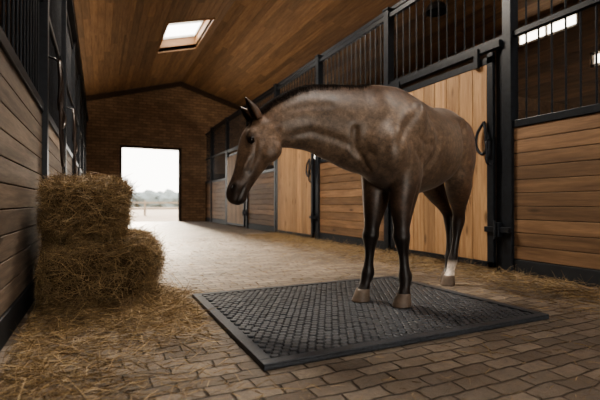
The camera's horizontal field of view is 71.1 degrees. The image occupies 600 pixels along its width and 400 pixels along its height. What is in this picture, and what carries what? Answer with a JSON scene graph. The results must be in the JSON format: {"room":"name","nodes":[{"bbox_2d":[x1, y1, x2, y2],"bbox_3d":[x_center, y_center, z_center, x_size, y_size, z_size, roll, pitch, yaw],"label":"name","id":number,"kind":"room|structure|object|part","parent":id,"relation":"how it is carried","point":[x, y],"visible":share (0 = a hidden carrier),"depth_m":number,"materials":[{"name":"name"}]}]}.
{"room":"horse stable","nodes":[
{"label":"horse stable","id":0,"kind":"room"},
{"bbox_2d":[86,87,273,220],"bbox_3d":[-6.077,-1.961,16.614,11.700,5.660,0.200,0,0,-25],"label":"wall","id":1,"kind":"structure","parent":0,"point":[177,117],"depth_m":16.90,"materials":[{"name":"brick"}]},
{"bbox_2d":[120,145,180,221],"bbox_3d":[-5.910,-0.621,16.673,2.300,2.980,0.260,0,0,-25],"label":"trim","id":2,"kind":"structure","parent":1,"relation":"attached to","point":[121,146],"depth_m":17.01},
{"bbox_2d":[87,82,240,109],"bbox_3d":[-4.315,-4.018,17.290,7.950,1.534,0.119,0,0,-25],"label":"trim","id":3,"kind":"structure","parent":1,"relation":"attached to","point":[177,84],"depth_m":16.68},
{"bbox_2d":[0,0,576,108],"bbox_3d":[-1.305,-3.904,6.606,12.100,2.178,22.400,0,0,-25],"label":"ceiling","id":4,"kind":"structure","parent":0,"point":[249,47],"depth_m":10.88,"materials":[{"name":"brown wood"}]},
{"bbox_2d":[156,18,214,53],"bbox_3d":[-3.271,-4.797,11.823,1.190,0.783,2.360,0,0,-25],"label":"skylight","id":5,"kind":"object","parent":4,"relation":"attached to","point":[191,39],"visible":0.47,"depth_m":12.73,"materials":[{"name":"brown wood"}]},
{"bbox_3d":[-3.271,-4.992,11.825,1.130,0.376,2.300,0,0,-25],"label":"sash","id":6,"kind":"part","parent":5,"relation":"part of","materials":[{"name":"white glass"}]},
{"bbox_2d":[425,0,445,16],"bbox_3d":[2.519,-3.767,7.762,0.400,0.606,0.400,0,0,-25],"label":"pendant lamp","id":7,"kind":"object","parent":4,"relation":"hanging from","point":[434,3],"visible":0.8,"depth_m":7.82,"materials":[{"name":"black metal"}]},
{"bbox_2d":[0,221,599,399],"bbox_3d":[-1.316,0.857,6.595,12.100,0.120,22.450,0,0,-25],"label":"floor","id":8,"kind":"structure","parent":0,"point":[358,377],"depth_m":2.09,"materials":[{"name":"stone"}]},
{"bbox_2d":[0,0,43,350],"bbox_3d":[-3.454,-1.541,1.920,3.785,4.610,2.276,0,0,-25],"label":"stall","id":9,"kind":"object","parent":8,"relation":"on","point":[21,104],"visible":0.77,"depth_m":2.63,"materials":[{"name":"brown wood"}]},
{"bbox_3d":[-1.831,0.692,2.723,0.060,0.155,2.090,0,0,-25],"label":"kick rail","id":10,"kind":"part","parent":9,"relation":"part of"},
{"bbox_3d":[-1.831,-1.820,2.741,0.070,2.080,2.090,0,0,-25],"label":"steel frame","id":11,"kind":"part","parent":9,"relation":"part of","materials":[{"name":"black metal"}]},
{"bbox_2d":[0,0,63,248],"bbox_3d":[-4.399,-1.527,3.906,3.785,4.610,2.276,0,0,-25],"label":"stall","id":12,"kind":"object","parent":8,"relation":"on","point":[49,10],"visible":0.25,"depth_m":4.29,"materials":[{"name":"black metal"}]},
{"bbox_3d":[-2.304,-1.078,3.729,0.150,3.710,0.160,0,0,-25],"label":"post","id":13,"kind":"part","parent":12,"relation":"part of","materials":[{"name":"black metal"}]},
{"bbox_3d":[-2.776,-0.071,4.715,0.040,1.384,2.090,0,0,-25],"label":"plank panel","id":14,"kind":"part","parent":12,"relation":"part of","materials":[{"name":"brown wood"}]},
{"bbox_3d":[-2.776,-1.806,4.727,0.070,2.080,2.090,0,0,-25],"label":"steel frame","id":15,"kind":"part","parent":12,"relation":"part of","materials":[{"name":"black metal"}]},
{"bbox_2d":[48,56,66,167],"bbox_3d":[-2.195,-0.797,3.783,0.148,1.013,0.291,0,0,-25],"label":"halter","id":16,"kind":"object","parent":12,"relation":"hanging from","point":[60,99],"visible":0.99,"depth_m":3.71,"materials":[{"name":"black leather"}]},
{"bbox_2d":[61,0,72,175],"bbox_3d":[-5.345,-1.513,5.892,3.785,4.610,2.276,0,0,-25],"label":"stall","id":17,"kind":"object","parent":8,"relation":"on","point":[66,37],"visible":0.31,"depth_m":6.37,"materials":[{"name":"black metal"}]},
{"bbox_3d":[-3.249,-1.064,5.715,0.150,3.710,0.160,0,0,-25],"label":"post","id":18,"kind":"part","parent":17,"relation":"part of","materials":[{"name":"black metal"}]},
{"bbox_3d":[-3.722,-0.057,6.701,0.040,1.384,2.090,0,0,-25],"label":"plank panel","id":19,"kind":"part","parent":17,"relation":"part of","materials":[{"name":"brown wood"}]},
{"bbox_3d":[-3.722,-1.792,6.713,0.070,2.080,2.090,0,0,-25],"label":"steel frame","id":20,"kind":"part","parent":17,"relation":"part of","materials":[{"name":"black metal"}]},
{"bbox_2d":[66,106,77,174],"bbox_3d":[-3.141,-0.783,5.769,0.148,1.013,0.291,0,0,-25],"label":"halter","id":21,"kind":"object","parent":17,"relation":"hanging from","point":[75,147],"visible":0.95,"depth_m":5.70,"materials":[{"name":"black leather"}]},
{"bbox_2d":[71,0,78,175],"bbox_3d":[-6.291,-1.499,7.878,3.785,4.610,2.276,0,0,-25],"label":"stall","id":22,"kind":"object","parent":8,"relation":"on","point":[74,73],"visible":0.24,"depth_m":7.68,"materials":[{"name":"black metal"}]},
{"bbox_3d":[-4.195,-1.050,7.701,0.150,3.710,0.160,0,0,-25],"label":"post","id":23,"kind":"part","parent":22,"relation":"part of","materials":[{"name":"black metal"}]},
{"bbox_3d":[-4.668,-1.778,8.700,0.070,2.080,2.090,0,0,-25],"label":"steel frame","id":24,"kind":"part","parent":22,"relation":"part of","materials":[{"name":"black metal"}]},
{"bbox_2d":[77,39,81,175],"bbox_3d":[-7.237,-1.484,9.865,3.785,4.610,2.276,0,0,-25],"label":"stall","id":25,"kind":"object","parent":8,"relation":"on","point":[79,95],"visible":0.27,"depth_m":9.66,"materials":[{"name":"black metal"}]},
{"bbox_3d":[-5.141,-1.036,9.688,0.150,3.710,0.160,0,0,-25],"label":"post","id":26,"kind":"part","parent":25,"relation":"part of","materials":[{"name":"black metal"}]},
{"bbox_3d":[-5.614,-1.764,10.686,0.070,2.080,2.090,0,0,-25],"label":"steel frame","id":27,"kind":"part","parent":25,"relation":"part of","materials":[{"name":"black metal"}]},
{"bbox_2d":[81,70,84,176],"bbox_3d":[-8.183,-1.470,11.851,3.785,4.610,2.276,0,0,-25],"label":"stall","id":28,"kind":"object","parent":8,"relation":"on","point":[82,102],"visible":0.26,"depth_m":11.65,"materials":[{"name":"black metal"}]},
{"bbox_3d":[-6.087,-1.022,11.674,0.150,3.710,0.160,0,0,-25],"label":"post","id":29,"kind":"part","parent":28,"relation":"part of","materials":[{"name":"black metal"}]},
{"bbox_2d":[84,85,86,174],"bbox_3d":[-9.118,-1.456,13.815,3.785,4.610,2.226,0,0,-25],"label":"stall","id":30,"kind":"object","parent":8,"relation":"on","point":[85,124],"visible":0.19,"depth_m":13.63,"materials":[{"name":"black metal"}]},
{"bbox_2d":[32,224,174,314],"bbox_3d":[-1.538,0.496,3.381,0.929,0.674,1.293,0,0,-25],"label":"hay bale","id":31,"kind":"object","parent":8,"relation":"on","point":[75,270],"visible":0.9,"depth_m":2.90,"materials":[{"name":"plant"}]},
{"bbox_2d":[33,170,140,244],"bbox_3d":[-1.665,0.044,3.387,0.702,0.615,1.242,0,0,-25],"label":"hay bale","id":32,"kind":"object","parent":31,"relation":"on","point":[72,205],"visible":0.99,"depth_m":2.92,"materials":[{"name":"plant"}]},
{"bbox_2d":[28,275,239,393],"bbox_3d":[-1.038,0.669,2.938,1.390,0.242,2.718,0,0,-18],"label":"straw","id":33,"kind":"object","parent":8,"relation":"on","point":[161,301],"visible":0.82,"depth_m":2.60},
{"bbox_2d":[0,270,362,399],"bbox_3d":[-0.876,0.695,2.789,1.616,0.193,3.921,0,0,-25],"label":"straw","id":34,"kind":"object","parent":8,"relation":"on","point":[44,315],"visible":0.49,"depth_m":1.91,"materials":[{"name":"beige plant"}]},
{"bbox_2d":[205,127,224,221],"bbox_3d":[-2.114,-0.978,17.700,3.585,3.710,1.125,0,0,-25],"label":"stall","id":35,"kind":"object","parent":8,"relation":"on","point":[209,134],"visible":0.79,"depth_m":16.77,"materials":[{"name":"brown wood"}]},
{"bbox_3d":[-3.694,0.017,17.015,0.040,1.384,0.990,0,0,-25],"label":"plank panel","id":36,"kind":"part","parent":35,"relation":"part of","materials":[{"name":"brown wood"}]},
{"bbox_3d":[-3.458,-0.987,16.526,0.150,3.710,0.160,0,0,-25],"label":"post","id":37,"kind":"part","parent":35,"relation":"part of","materials":[{"name":"black metal"}]},
{"bbox_2d":[212,117,245,224],"bbox_3d":[-1.405,-0.989,16.210,3.585,3.710,2.225,0,0,-25],"label":"stall","id":38,"kind":"object","parent":8,"relation":"on","point":[219,202],"visible":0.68,"depth_m":15.28,"materials":[{"name":"brown wood"}]},
{"bbox_3d":[-2.985,-1.729,15.538,0.070,2.080,2.090,0,0,-25],"label":"steel frame","id":39,"kind":"part","parent":38,"relation":"part of","materials":[{"name":"black metal"}]},
{"bbox_3d":[-2.985,0.006,15.525,0.040,1.384,2.090,0,0,-25],"label":"plank panel","id":40,"kind":"part","parent":38,"relation":"part of","materials":[{"name":"brown wood"}]},
{"bbox_3d":[-2.985,0.784,15.520,0.060,0.155,2.090,0,0,-25],"label":"kick rail","id":41,"kind":"part","parent":38,"relation":"part of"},
{"bbox_3d":[-2.512,-1.001,14.539,0.150,3.710,0.160,0,0,-25],"label":"post","id":42,"kind":"part","parent":38,"relation":"part of","materials":[{"name":"black metal"}]},
{"bbox_2d":[225,104,273,227],"bbox_3d":[-0.484,-1.004,14.184,3.663,3.710,2.275,0,0,-25],"label":"stall","id":43,"kind":"object","parent":8,"relation":"on","point":[235,214],"visible":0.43,"depth_m":13.59,"materials":[{"name":"brown wood"}]},
{"bbox_3d":[-2.069,-0.968,13.504,0.150,3.630,2.140,0,0,-25],"label":"steel frame","id":44,"kind":"part","parent":43,"relation":"part of","materials":[{"name":"black metal"}]},
{"bbox_3d":[-1.544,-1.016,12.508,0.150,3.710,0.160,0,0,-25],"label":"post","id":45,"kind":"part","parent":43,"relation":"part of","materials":[{"name":"black metal"}]},
{"bbox_2d":[248,84,314,232],"bbox_3d":[0.519,-1.018,12.170,3.585,3.710,2.275,0,0,-25],"label":"stall","id":46,"kind":"object","parent":8,"relation":"on","point":[262,199],"visible":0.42,"depth_m":11.16,"materials":[{"name":"brown wood"}]},
{"bbox_3d":[-1.061,-0.023,11.485,0.040,1.384,2.140,0,0,-25],"label":"plank panel","id":47,"kind":"part","parent":46,"relation":"part of","materials":[{"name":"brown wood"}]},
{"bbox_3d":[-1.061,0.755,11.479,0.060,0.155,2.140,0,0,-25],"label":"kick rail","id":48,"kind":"part","parent":46,"relation":"part of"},
{"bbox_3d":[-1.061,-1.758,11.498,0.070,2.080,2.140,0,0,-25],"label":"steel frame","id":49,"kind":"part","parent":46,"relation":"part of","materials":[{"name":"black metal"}]},
{"bbox_3d":[-0.577,-1.030,10.476,0.150,3.710,0.160,0,0,-25],"label":"post","id":50,"kind":"part","parent":46,"relation":"part of","materials":[{"name":"black metal"}]},
{"bbox_2d":[3,235,599,399],"bbox_3d":[-0.576,0.754,5.148,4.169,0.085,8.277,0,0,-25],"label":"straw","id":51,"kind":"object","parent":8,"relation":"on","point":[262,235],"visible":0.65,"depth_m":2.44,"materials":[{"name":"beige plant"}]},
{"bbox_2d":[276,55,362,239],"bbox_3d":[1.451,-1.033,10.121,3.663,3.710,2.275,0,0,-25],"label":"stall","id":52,"kind":"object","parent":8,"relation":"on","point":[295,213],"visible":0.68,"depth_m":9.15,"materials":[{"name":"brown wood"}]},
{"bbox_3d":[-0.134,-0.998,9.441,0.150,3.630,2.140,0,0,-25],"label":"steel frame","id":53,"kind":"part","parent":52,"relation":"part of","materials":[{"name":"black metal"}]},
{"bbox_3d":[0.390,-1.045,8.445,0.150,3.710,0.160,0,0,-25],"label":"post","id":54,"kind":"part","parent":52,"relation":"part of","materials":[{"name":"black metal"}]},
{"bbox_2d":[192,276,548,370],"bbox_3d":[0.378,0.755,3.016,1.960,0.031,1.610,0,0,-25],"label":"mat","id":55,"kind":"object","parent":8,"relation":"on","point":[286,325],"visible":0.91,"depth_m":2.63,"materials":[{"name":"black rubber"}]},
{"bbox_2d":[226,84,475,307],"bbox_3d":[0.699,-0.035,3.278,2.535,1.615,0.759,0,-1,-36],"label":"horse","id":56,"kind":"object","parent":55,"relation":"on","point":[401,147],"visible":1,"depth_m":2.91},
{"bbox_2d":[319,7,496,252],"bbox_3d":[2.454,-1.047,8.107,3.585,3.710,2.275,0,0,-25],"label":"stall","id":57,"kind":"object","parent":8,"relation":"on","point":[349,201],"visible":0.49,"depth_m":7.37,"materials":[{"name":"brown wood"}]},
{"bbox_3d":[0.874,-1.787,7.435,0.070,2.080,2.140,0,0,-25],"label":"steel frame","id":58,"kind":"part","parent":57,"relation":"part of","materials":[{"name":"black metal"}]},
{"bbox_3d":[0.874,-0.052,7.422,0.040,1.384,2.140,0,0,-25],"label":"plank panel","id":59,"kind":"part","parent":57,"relation":"part of","materials":[{"name":"brown wood"}]},
{"bbox_3d":[0.874,0.726,7.417,0.060,0.155,2.140,0,0,-25],"label":"kick rail","id":60,"kind":"part","parent":57,"relation":"part of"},
{"bbox_3d":[1.358,-1.059,6.414,0.150,3.710,0.160,0,0,-25],"label":"post","id":61,"kind":"part","parent":57,"relation":"part of","materials":[{"name":"black metal"}]},
{"bbox_2d":[227,229,599,319],"bbox_3d":[0.542,0.721,5.853,1.781,0.204,9.036,0,0,-25],"label":"straw","id":62,"kind":"object","parent":8,"relation":"on","point":[279,236],"visible":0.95,"depth_m":4.44,"materials":[{"name":"beige plant"}]},
{"bbox_2d":[386,0,599,273],"bbox_3d":[3.353,-1.061,6.126,3.663,3.710,2.125,0,0,-25],"label":"stall","id":63,"kind":"object","parent":8,"relation":"on","point":[468,91],"visible":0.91,"depth_m":4.75,"materials":[{"name":"brown wood"}]},
{"bbox_3d":[1.768,-1.026,5.446,0.150,3.630,1.990,0,0,-25],"label":"steel frame","id":64,"kind":"part","parent":63,"relation":"part of","materials":[{"name":"black metal"}]},
{"bbox_3d":[2.074,-0.532,4.641,0.079,0.308,0.022,0,0,-25],"label":"handle","id":65,"kind":"part","parent":63,"relation":"part of","materials":[{"name":"black metal"}]},
{"bbox_3d":[2.261,-1.073,4.518,0.150,3.710,0.160,0,0,-25],"label":"post","id":66,"kind":"part","parent":63,"relation":"part of","materials":[{"name":"black metal"}]},
{"bbox_2d":[513,0,599,287],"bbox_3d":[4.303,-1.075,4.225,3.585,3.710,2.175,0,0,-25],"label":"stall","id":67,"kind":"object","parent":8,"relation":"on","point":[579,121],"visible":1,"depth_m":4.02,"materials":[{"name":"brown wood"}]},
{"bbox_2d":[212,0,408,127],"bbox_3d":[0.701,-2.934,8.108,0.140,0.055,20.000,0,0,-25],"label":"top rail","id":68,"kind":"object","parent":67,"relation":"on","point":[401,2],"visible":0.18,"depth_m":8.07,"materials":[{"name":"black metal"}]},
{"bbox_3d":[2.723,-1.815,3.553,0.070,2.080,2.040,0,0,-25],"label":"steel frame","id":69,"kind":"part","parent":67,"relation":"part of","materials":[{"name":"black metal"}]},
{"bbox_3d":[2.723,-0.080,3.540,0.040,1.384,2.040,0,0,-25],"label":"plank panel","id":70,"kind":"part","parent":67,"relation":"part of","materials":[{"name":"brown wood"}]},
{"bbox_3d":[2.723,0.698,3.534,0.060,0.155,2.040,0,0,-25],"label":"kick rail","id":71,"kind":"part","parent":67,"relation":"part of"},
{"bbox_3d":[-1.562,-1.570,-2.053,3.785,4.610,2.276,0,0,-25],"label":"stall","id":72,"kind":"object","parent":8,"relation":"on","visible":0},
{"bbox_2d":[67,0,88,120],"bbox_3d":[-3.416,-2.949,6.148,0.140,0.055,20.000,0,0,-25],"label":"beam","id":73,"kind":"structure","parent":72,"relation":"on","point":[70,9],"depth_m":7.96,"materials":[{"name":"black metal"}]},
{"bbox_2d":[379,0,599,203],"bbox_3d":[4.045,-1.325,9.135,0.150,4.281,22.000,0,0,-25],"label":"wall","id":74,"kind":"structure","parent":0,"point":[588,15],"depth_m":7.60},
{"bbox_2d":[518,13,577,46],"bbox_3d":[4.638,-3.179,7.880,0.070,0.270,1.200,0,0,-25],"label":"window","id":75,"kind":"structure","parent":74,"relation":"in","point":[576,14],"depth_m":7.85,"materials":[{"name":"white glass"}]},
{"bbox_3d":[4.638,-3.179,7.880,0.010,0.270,1.200,0,0,-25],"label":"pane","id":76,"kind":"part","parent":75,"relation":"part of","materials":[{"name":"white glass"}]},
{"bbox_2d":[591,50,599,66],"bbox_3d":[5.110,-2.376,6.881,0.070,0.250,0.600,0,0,-25],"label":"window","id":77,"kind":"structure","parent":74,"relation":"in","point":[593,53],"depth_m":7.11,"materials":[{"name":"white glass"}]},
{"label":"outside","id":78,"kind":"structure","parent":0,"visible":0},
{"bbox_2d":[129,207,177,221],"bbox_3d":[-29.397,1.360,73.355,170.000,0.130,122.250,0,0,-25],"label":"ground","id":79,"kind":"structure","parent":78,"point":[166,214],"depth_m":25.88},
{"bbox_2d":[130,201,177,215],"bbox_3d":[-6.114,0.503,27.024,36.200,0.920,0.140,0,0,-25],"label":"fence","id":80,"kind":"object","parent":79,"relation":"on","point":[144,202],"visible":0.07,"depth_m":25.45,"materials":[{"name":"paint"}]},
{"bbox_2d":[131,189,177,206],"bbox_3d":[-22.341,0.342,86.794,138.148,4.887,13.736,0,0,-25],"label":"tree line","id":81,"kind":"object","parent":79,"relation":"on","point":[168,195],"visible":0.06,"depth_m":78.44,"materials":[{"name":"green plant"}]}
]}

